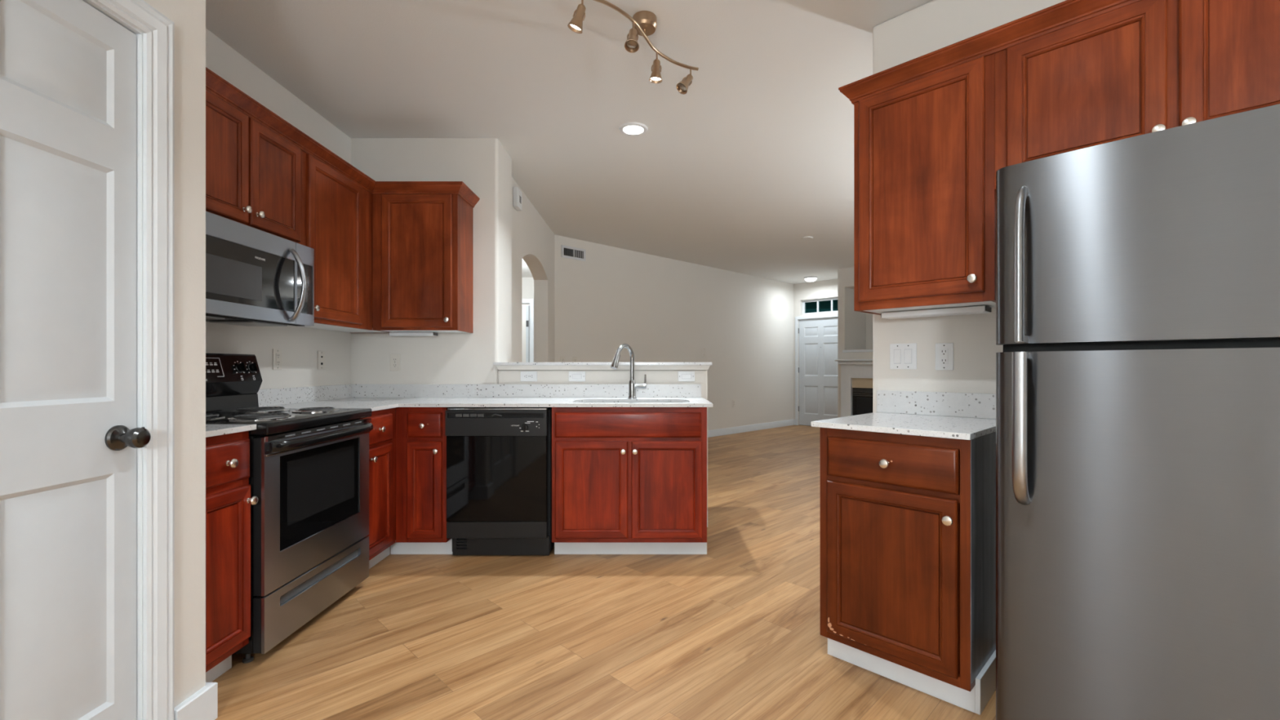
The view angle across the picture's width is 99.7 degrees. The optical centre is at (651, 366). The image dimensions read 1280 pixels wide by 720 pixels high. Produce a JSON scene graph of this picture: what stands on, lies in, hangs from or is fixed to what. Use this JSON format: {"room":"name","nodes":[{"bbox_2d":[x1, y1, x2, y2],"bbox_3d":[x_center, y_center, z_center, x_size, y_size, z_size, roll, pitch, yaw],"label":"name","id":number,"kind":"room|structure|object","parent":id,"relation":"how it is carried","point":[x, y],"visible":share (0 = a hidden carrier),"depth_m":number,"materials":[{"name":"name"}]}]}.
{"room":"kitchen","nodes":[
{"label":"kitchen","id":0,"kind":"room"},
{"bbox_2d":[143,0,205,706],"bbox_3d":[-1.480,-0.242,-0.191,0.120,2.743,3.818,0,0,0],"label":"wall","id":1,"kind":"structure","parent":0,"point":[188,16],"depth_m":1.66,"materials":[{"name":"white paint"}]},
{"bbox_2d":[0,0,174,719],"bbox_3d":[-1.446,0.057,1.132,0.172,2.145,0.918,0,0,0],"label":"door","id":2,"kind":"structure","parent":1,"relation":"in","point":[87,86],"depth_m":1.37,"materials":[{"name":"white paint"}]},
{"bbox_2d":[174,682,217,719],"bbox_3d":[-1.470,1.071,1.665,0.141,0.116,0.147,0,0,0],"label":"baseboard","id":3,"kind":"structure","parent":1,"relation":"attached to","point":[202,704],"depth_m":1.68,"materials":[{"name":"white paint"}]},
{"bbox_2d":[205,28,351,389],"bbox_3d":[-2.184,-0.242,2.704,0.120,2.743,2.212,0,0,0],"label":"wall","id":4,"kind":"structure","parent":0,"point":[300,346],"depth_m":3.12,"materials":[{"name":"white paint"}]},
{"bbox_2d":[205,90,301,244],"bbox_3d":[-1.944,-0.884,2.415,0.355,0.537,0.760,0,0,0],"label":"upper cabinet","id":5,"kind":"object","parent":4,"relation":"attached to","point":[253,174],"visible":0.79,"depth_m":2.42,"materials":[{"name":"brown wood"}]},
{"bbox_2d":[205,211,314,326],"bbox_3d":[-1.894,-0.408,2.413,0.448,0.404,0.755,0,0,0],"label":"microwave","id":6,"kind":"object","parent":5,"relation":"attached to","point":[255,277],"visible":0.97,"depth_m":2.40,"materials":[{"name":"grey metal"}]},
{"bbox_2d":[272,348,281,369],"bbox_3d":[-2.119,-0.043,3.056,0.009,0.117,0.072,0,0,0],"label":"outlet","id":7,"kind":"object","parent":4,"relation":"attached to","point":[277,353],"visible":1,"depth_m":3.05,"materials":[{"name":"beige plastic"}]},
{"bbox_2d":[275,353,279,365],"bbox_3d":[-2.116,-0.043,3.056,0.003,0.067,0.033,0,0,0],"label":"receptacle","id":8,"kind":"object","parent":7,"relation":"attached to","point":[277,355],"depth_m":3.05,"materials":[{"name":"beige plastic"}]},
{"bbox_2d":[317,351,324,369],"bbox_3d":[-2.119,-0.043,3.462,0.010,0.117,0.072,0,0,0],"label":"jack plate","id":9,"kind":"object","parent":4,"relation":"attached to","point":[321,354],"visible":1,"depth_m":3.46,"materials":[{"name":"beige plastic"}]},
{"bbox_2d":[287,150,388,333],"bbox_3d":[-1.944,-0.696,3.300,0.355,0.914,1.010,0,0,0],"label":"upper cabinet","id":10,"kind":"object","parent":4,"relation":"attached to","point":[336,211],"visible":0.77,"depth_m":3.11,"materials":[{"name":"brown wood"}]},
{"bbox_2d":[521,304,529,362],"bbox_3d":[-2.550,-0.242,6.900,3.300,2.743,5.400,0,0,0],"label":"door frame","id":11,"kind":"structure","parent":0,"point":[523,306],"depth_m":9.50,"materials":[{"name":"white paint"}]},
{"bbox_2d":[521,257,533,277],"bbox_3d":[-2.724,-1.341,6.055,2.753,0.060,3.690,0,0,0],"label":"ceiling","id":12,"kind":"structure","parent":0,"point":[526,273],"depth_m":7.41,"materials":[{"name":"paint"}]},
{"bbox_2d":[521,277,533,304],"bbox_3d":[-2.724,-0.242,7.960,2.753,2.743,0.120,0,0,0],"label":"wall","id":13,"kind":"structure","parent":0,"point":[527,283],"depth_m":7.90,"materials":[{"name":"white paint"}]},
{"bbox_2d":[521,298,533,362],"bbox_3d":[-2.185,0.068,7.891,0.916,2.123,0.018,0,0,0],"label":"trim","id":14,"kind":"structure","parent":13,"relation":"attached to","point":[531,301],"depth_m":7.88,"materials":[{"name":"white paint"}]},
{"bbox_2d":[525,305,529,362],"bbox_3d":[-1.827,0.109,8.278,0.045,2.020,0.724,0,0,0],"label":"door","id":15,"kind":"structure","parent":13,"relation":"in","point":[527,307],"depth_m":7.92,"materials":[{"name":"white paint"}]},
{"bbox_2d":[351,137,707,511],"bbox_3d":[-1.853,-0.242,4.010,4.494,2.743,0.400,0,0,0],"label":"wall","id":16,"kind":"structure","parent":0,"point":[483,165],"depth_m":3.81,"materials":[{"name":"white paint"}]},
{"bbox_2d":[390,354,399,370],"bbox_3d":[-1.811,-0.031,3.805,0.072,0.117,0.008,0,0,0],"label":"outlet","id":17,"kind":"object","parent":16,"relation":"attached to","point":[394,358],"visible":1,"depth_m":3.80,"materials":[{"name":"beige plastic"}]},
{"bbox_2d":[392,357,397,367],"bbox_3d":[-1.811,-0.031,3.803,0.033,0.072,0.002,0,0,0],"label":"receptacle","id":18,"kind":"object","parent":17,"relation":"attached to","point":[394,359],"depth_m":3.80,"materials":[{"name":"beige plastic"}]},
{"bbox_2d":[372,194,473,333],"bbox_3d":[-1.538,-0.696,3.631,0.554,0.914,0.351,0,0,0],"label":"upper cabinet","id":19,"kind":"object","parent":16,"relation":"attached to","point":[423,244],"visible":0.98,"depth_m":3.49,"materials":[{"name":"brown wood"}]},
{"bbox_2d":[205,66,479,207],"bbox_3d":[-1.515,-1.156,2.921,0.600,0.066,1.773,0,0,0],"label":"crown molding","id":20,"kind":"structure","parent":19,"relation":"attached to","point":[215,85],"depth_m":2.89,"materials":[{"name":"brown wood"}]},
{"bbox_2d":[388,332,437,336],"bbox_3d":[-1.650,-0.227,3.737,0.308,0.024,0.085,0,0,0],"label":"light","id":21,"kind":"object","parent":19,"relation":"attached to","point":[393,334],"visible":1,"depth_m":3.69,"materials":[{"name":"white plastic"}]},
{"bbox_2d":[520,371,537,381],"bbox_3d":[-0.868,0.066,3.805,0.117,0.072,0.008,0,0,0],"label":"outlet","id":22,"kind":"object","parent":16,"relation":"attached to","point":[525,375],"visible":1,"depth_m":3.80,"materials":[{"name":"white plastic"}]},
{"bbox_2d":[523,373,533,378],"bbox_3d":[-0.868,0.066,3.803,0.072,0.033,0.002,0,0,0],"label":"receptacle","id":23,"kind":"object","parent":22,"relation":"attached to","point":[525,375],"depth_m":3.80,"materials":[{"name":"white plastic"}]},
{"bbox_2d":[568,371,585,381],"bbox_3d":[-0.528,0.066,3.804,0.117,0.072,0.010,0,0,0],"label":"light switch","id":24,"kind":"object","parent":16,"relation":"attached to","point":[573,375],"visible":1,"depth_m":3.80,"materials":[{"name":"white plastic"}]},
{"bbox_2d":[493,362,712,369],"bbox_3d":[-0.343,-0.006,3.913,1.528,0.053,0.295,0,0,0],"label":"bar","id":25,"kind":"object","parent":16,"relation":"on","point":[500,366],"visible":0.98,"depth_m":3.79,"materials":[{"name":"white stone"}]},
{"bbox_2d":[678,371,694,381],"bbox_3d":[0.243,0.066,3.804,0.117,0.072,0.010,0,0,0],"label":"electrical outlet","id":26,"kind":"object","parent":16,"relation":"attached to","point":[682,375],"visible":1,"depth_m":3.80,"materials":[{"name":"white plastic"}]},
{"bbox_2d":[511,177,554,362],"bbox_3d":[-1.267,-0.242,6.055,0.160,2.743,3.690,0,0,0],"label":"wall","id":27,"kind":"structure","parent":0,"point":[532,239],"depth_m":5.70,"materials":[{"name":"white paint"}]},
{"bbox_2d":[512,186,522,210],"bbox_3d":[-1.163,-1.454,4.675,0.045,0.165,0.150,0,0,0],"label":"door chime","id":28,"kind":"object","parent":27,"relation":"attached to","point":[517,193],"visible":1,"depth_m":4.60,"materials":[{"name":"white plastic"}]},
{"bbox_2d":[205,0,933,284],"bbox_3d":[2.200,-1.664,6.300,13.600,0.100,17.400,0,0,0],"label":"ceiling","id":29,"kind":"structure","parent":0,"point":[731,172],"depth_m":3.23,"materials":[{"name":"paint"}]},
{"bbox_2d":[567,0,698,94],"bbox_3d":[-0.039,-1.501,2.488,0.159,0.224,0.810,0,0,41],"label":"track light","id":30,"kind":"object","parent":29,"relation":"attached to","point":[644,22],"visible":1,"depth_m":2.45,"materials":[{"name":"brown metal"}]},
{"bbox_2d":[618,122,648,136],"bbox_3d":[-0.126,-1.608,3.657,0.196,0.012,0.196,0,0,0],"label":"recessed light","id":31,"kind":"object","parent":29,"relation":"in","point":[633,129],"visible":1,"depth_m":3.64,"materials":[{"name":"white plastic"}]},
{"bbox_2d":[801,236,813,239],"bbox_3d":[1.940,-1.607,6.740,0.138,0.012,0.138,0,0,0],"label":"sprinkler head","id":32,"kind":"object","parent":29,"relation":"attached to","point":[803,237],"visible":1,"depth_m":6.71},
{"bbox_2d":[804,275,817,281],"bbox_3d":[2.857,-1.575,9.720,0.233,0.077,0.233,0,0,0],"label":"flush light","id":33,"kind":"object","parent":29,"relation":"attached to","point":[812,278],"visible":1,"depth_m":9.65,"materials":[{"name":"white glass"}]},
{"bbox_2d":[211,425,995,719],"bbox_3d":[2.000,1.159,5.000,18.000,0.060,18.000,0,0,-45],"label":"floor","id":34,"kind":"structure","parent":0,"point":[731,631],"depth_m":2.26,"materials":[{"name":"brown wood"}]},
{"bbox_2d":[205,431,257,682],"bbox_3d":[-1.790,0.682,1.891,0.649,0.893,0.273,0,0,0],"label":"base cabinet","id":35,"kind":"object","parent":34,"relation":"on","point":[228,500],"visible":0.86,"depth_m":1.91,"materials":[{"name":"red wood"}]},
{"bbox_2d":[205,424,256,437],"bbox_3d":[-1.804,0.178,1.875,0.637,0.114,0.309,0,0,0],"label":"countertop","id":36,"kind":"structure","parent":35,"relation":"on","point":[211,430],"depth_m":1.92,"materials":[{"name":"white stone"}]},
{"bbox_2d":[205,353,373,663],"bbox_3d":[-1.750,0.532,2.414,0.703,1.193,0.762,0,0,0],"label":"range","id":37,"kind":"object","parent":34,"relation":"on","point":[308,477],"visible":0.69,"depth_m":2.32,"materials":[{"name":"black metal"}]},
{"bbox_2d":[205,408,371,435],"bbox_3d":[-1.752,0.235,2.414,0.609,0.044,0.762,0,0,0],"label":"cooktop","id":38,"kind":"object","parent":37,"relation":"in","point":[268,421],"depth_m":2.32,"materials":[{"name":"black metal"}]},
{"bbox_2d":[360,407,395,568],"bbox_3d":[-1.790,0.682,3.291,0.649,0.893,0.990,0,0,0],"label":"base cabinet","id":39,"kind":"object","parent":34,"relation":"on","point":[382,438],"visible":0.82,"depth_m":3.01,"materials":[{"name":"red wood"}]},
{"bbox_2d":[257,384,712,411],"bbox_3d":[-0.883,0.178,3.304,2.480,0.114,1.009,0,0,0],"label":"countertop","id":40,"kind":"structure","parent":39,"relation":"on","point":[374,397],"depth_m":3.75,"materials":[{"name":"white stone"}]},
{"bbox_2d":[610,343,646,399],"bbox_3d":[-0.170,0.029,3.614,0.297,0.371,0.105,0,0,-41],"label":"faucet","id":41,"kind":"object","parent":40,"relation":"on","point":[633,386],"visible":1,"depth_m":3.65,"materials":[{"name":"metal"}]},
{"bbox_2d":[390,407,452,554],"bbox_3d":[-1.389,0.682,3.466,0.374,0.893,0.649,0,0,0],"label":"base cabinet","id":42,"kind":"object","parent":34,"relation":"on","point":[420,432],"visible":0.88,"depth_m":3.18,"materials":[{"name":"red wood"}]},
{"bbox_2d":[445,407,554,555],"bbox_3d":[-0.908,0.683,3.445,0.600,0.892,0.614,0,0,0],"label":"dishwasher","id":43,"kind":"object","parent":34,"relation":"on","point":[499,460],"visible":1,"depth_m":3.17,"materials":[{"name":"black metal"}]},
{"bbox_2d":[551,407,706,554],"bbox_3d":[-0.131,0.682,3.466,0.923,0.893,0.649,0,0,0],"label":"base cabinet","id":44,"kind":"object","parent":34,"relation":"on","point":[625,480],"visible":0.94,"depth_m":3.18,"materials":[{"name":"red wood"}]},
{"bbox_2d":[835,359,872,417],"bbox_3d":[3.545,0.504,8.306,0.170,1.250,1.466,0,0,-45],"label":"fireplace","id":45,"kind":"object","parent":34,"relation":"on","point":[856,375],"visible":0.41,"depth_m":8.64,"materials":[{"name":"white paint"}]},
{"bbox_2d":[835,359,872,361],"bbox_3d":[3.545,-0.107,8.306,0.170,0.028,1.466,0,0,-45],"label":"mantel shelf","id":46,"kind":"object","parent":45,"relation":"attached to","point":[836,360],"depth_m":8.56,"materials":[{"name":"white paint"}]},
{"bbox_2d":[820,427,995,715],"bbox_3d":[1.036,0.680,2.098,0.533,0.897,0.656,0,0,45],"label":"base cabinet","id":47,"kind":"object","parent":34,"relation":"on","point":[908,522],"visible":0.94,"depth_m":1.86,"materials":[{"name":"brown wood"}]},
{"bbox_2d":[811,390,995,439],"bbox_3d":[1.033,0.170,2.121,0.549,0.122,0.631,0,0,45],"label":"countertop","id":48,"kind":"structure","parent":47,"relation":"on","point":[956,415],"depth_m":2.22,"materials":[{"name":"white stone"}]},
{"bbox_2d":[995,103,1279,719],"bbox_3d":[1.476,0.279,1.485,0.775,1.700,0.858,0,0,45],"label":"refrigerator","id":49,"kind":"object","parent":34,"relation":"on","point":[1138,277],"visible":1,"depth_m":1.28,"materials":[{"name":"grey metal"}]},
{"bbox_2d":[554,234,793,430],"bbox_3d":[0.750,-0.242,8.605,5.600,2.743,0.120,0,0,-45],"label":"wall","id":50,"kind":"structure","parent":0,"point":[665,309],"depth_m":8.33,"materials":[{"name":"white paint"}]},
{"bbox_2d":[560,356,564,362],"bbox_3d":[-1.101,-0.071,6.663,0.072,0.117,0.008,0,0,-45],"label":"outlet","id":51,"kind":"object","parent":50,"relation":"attached to","point":[562,358],"visible":0.69,"depth_m":6.66,"materials":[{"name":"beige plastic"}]},
{"bbox_2d":[561,244,586,261],"bbox_3d":[-0.982,-1.428,6.781,0.372,0.150,0.010,0,0,-45],"label":"air vent","id":52,"kind":"object","parent":50,"relation":"in","point":[570,252],"visible":1,"depth_m":6.78,"materials":[{"name":"metal"}]},
{"bbox_2d":[572,356,577,362],"bbox_3d":[-0.969,-0.066,6.795,0.072,0.117,0.008,0,0,-45],"label":"outlet","id":53,"kind":"object","parent":50,"relation":"attached to","point":[574,358],"visible":0.56,"depth_m":6.79,"materials":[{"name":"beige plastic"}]},
{"bbox_2d":[732,400,735,406],"bbox_3d":[1.389,0.614,9.153,0.072,0.117,0.008,0,0,-45],"label":"outlet","id":54,"kind":"object","parent":50,"relation":"attached to","point":[733,401],"visible":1,"depth_m":9.15,"materials":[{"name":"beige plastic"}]},
{"bbox_2d":[707,419,793,437],"bbox_3d":[0.783,1.073,8.543,0.014,0.112,5.558,0,0,45],"label":"baseboard","id":55,"kind":"structure","parent":50,"relation":"attached to","point":[713,433],"depth_m":9.43,"materials":[{"name":"white paint"}]},
{"bbox_2d":[793,279,837,425],"bbox_3d":[3.287,-0.242,10.127,1.500,2.743,0.160,0,0,45],"label":"wall","id":56,"kind":"structure","parent":0,"point":[825,289],"depth_m":10.35,"materials":[{"name":"white paint"}]},
{"bbox_2d":[795,313,837,426],"bbox_3d":[3.165,0.075,10.146,0.095,2.108,1.046,0,0,-45],"label":"door","id":57,"kind":"structure","parent":56,"relation":"in","point":[817,370],"depth_m":10.22,"materials":[{"name":"white paint"}]},
{"bbox_2d":[802,297,837,315],"bbox_3d":[3.265,-1.146,10.188,0.914,0.288,0.045,0,0,45],"label":"window","id":58,"kind":"structure","parent":56,"relation":"in","point":[827,305],"depth_m":10.25,"materials":[{"name":"glass"}]},
{"bbox_2d":[837,266,872,417],"bbox_3d":[5.349,-0.242,7.280,5.530,2.743,0.930,0,0,45],"label":"wall","id":59,"kind":"structure","parent":0,"point":[855,328],"depth_m":8.89,"materials":[{"name":"white paint"}]},
{"bbox_2d":[842,349,872,352],"bbox_3d":[3.669,-0.258,8.329,1.490,0.037,0.082,0,0,45],"label":"trim","id":60,"kind":"structure","parent":59,"relation":"attached to","point":[856,350],"depth_m":8.64,"materials":[{"name":"white paint"}]},
{"bbox_2d":[872,0,1066,412],"bbox_3d":[1.977,-0.242,1.710,2.523,2.743,0.121,0,0,45],"label":"wall","id":61,"kind":"structure","parent":0,"point":[934,25],"depth_m":2.35,"materials":[{"name":"white paint"}]},
{"bbox_2d":[889,342,916,368],"bbox_3d":[1.140,-0.048,2.454,0.117,0.117,0.011,0,0,45],"label":"light switch","id":62,"kind":"object","parent":61,"relation":"attached to","point":[902,356],"visible":1,"depth_m":2.45,"materials":[{"name":"white plastic"}]},
{"bbox_2d":[853,53,995,315],"bbox_3d":[1.136,-0.696,2.209,0.518,0.914,0.358,0,0,45],"label":"upper cabinet","id":63,"kind":"object","parent":61,"relation":"attached to","point":[925,192],"visible":0.91,"depth_m":2.09,"materials":[{"name":"brown wood"}]},
{"bbox_2d":[880,305,991,319],"bbox_3d":[1.181,-0.227,2.267,0.408,0.024,0.085,0,0,45],"label":"light","id":64,"kind":"object","parent":63,"relation":"attached to","point":[983,308],"visible":1,"depth_m":2.22,"materials":[{"name":"white plastic"}]},
{"bbox_2d":[876,390,995,418],"bbox_3d":[1.250,0.160,2.337,0.020,0.102,0.547,0,0,-45],"label":"backsplash","id":65,"kind":"structure","parent":61,"relation":"attached to","point":[971,405],"depth_m":2.33,"materials":[{"name":"white stone"}]},
{"bbox_2d":[935,342,953,369],"bbox_3d":[1.262,-0.045,2.333,0.072,0.117,0.009,0,0,45],"label":"outlet","id":66,"kind":"object","parent":61,"relation":"attached to","point":[944,351],"visible":1,"depth_m":2.33,"materials":[{"name":"white plastic"}]},
{"bbox_2d":[939,348,948,364],"bbox_3d":[1.260,-0.045,2.331,0.033,0.067,0.003,0,0,45],"label":"receptacle","id":67,"kind":"object","parent":66,"relation":"attached to","point":[944,353],"depth_m":2.33,"materials":[{"name":"white plastic"}]},
{"bbox_2d":[995,0,1279,190],"bbox_3d":[1.644,-0.894,1.700,0.920,0.517,0.358,0,0,45],"label":"upper cabinet","id":68,"kind":"object","parent":61,"relation":"attached to","point":[1140,67],"visible":0.56,"depth_m":1.66,"materials":[{"name":"brown wood"}]},
{"bbox_2d":[838,0,1138,104],"bbox_3d":[1.445,-1.156,1.901,1.486,0.066,0.356,0,0,45],"label":"crown molding","id":69,"kind":"structure","parent":68,"relation":"attached to","point":[1068,12],"depth_m":1.93,"materials":[{"name":"brown wood"}]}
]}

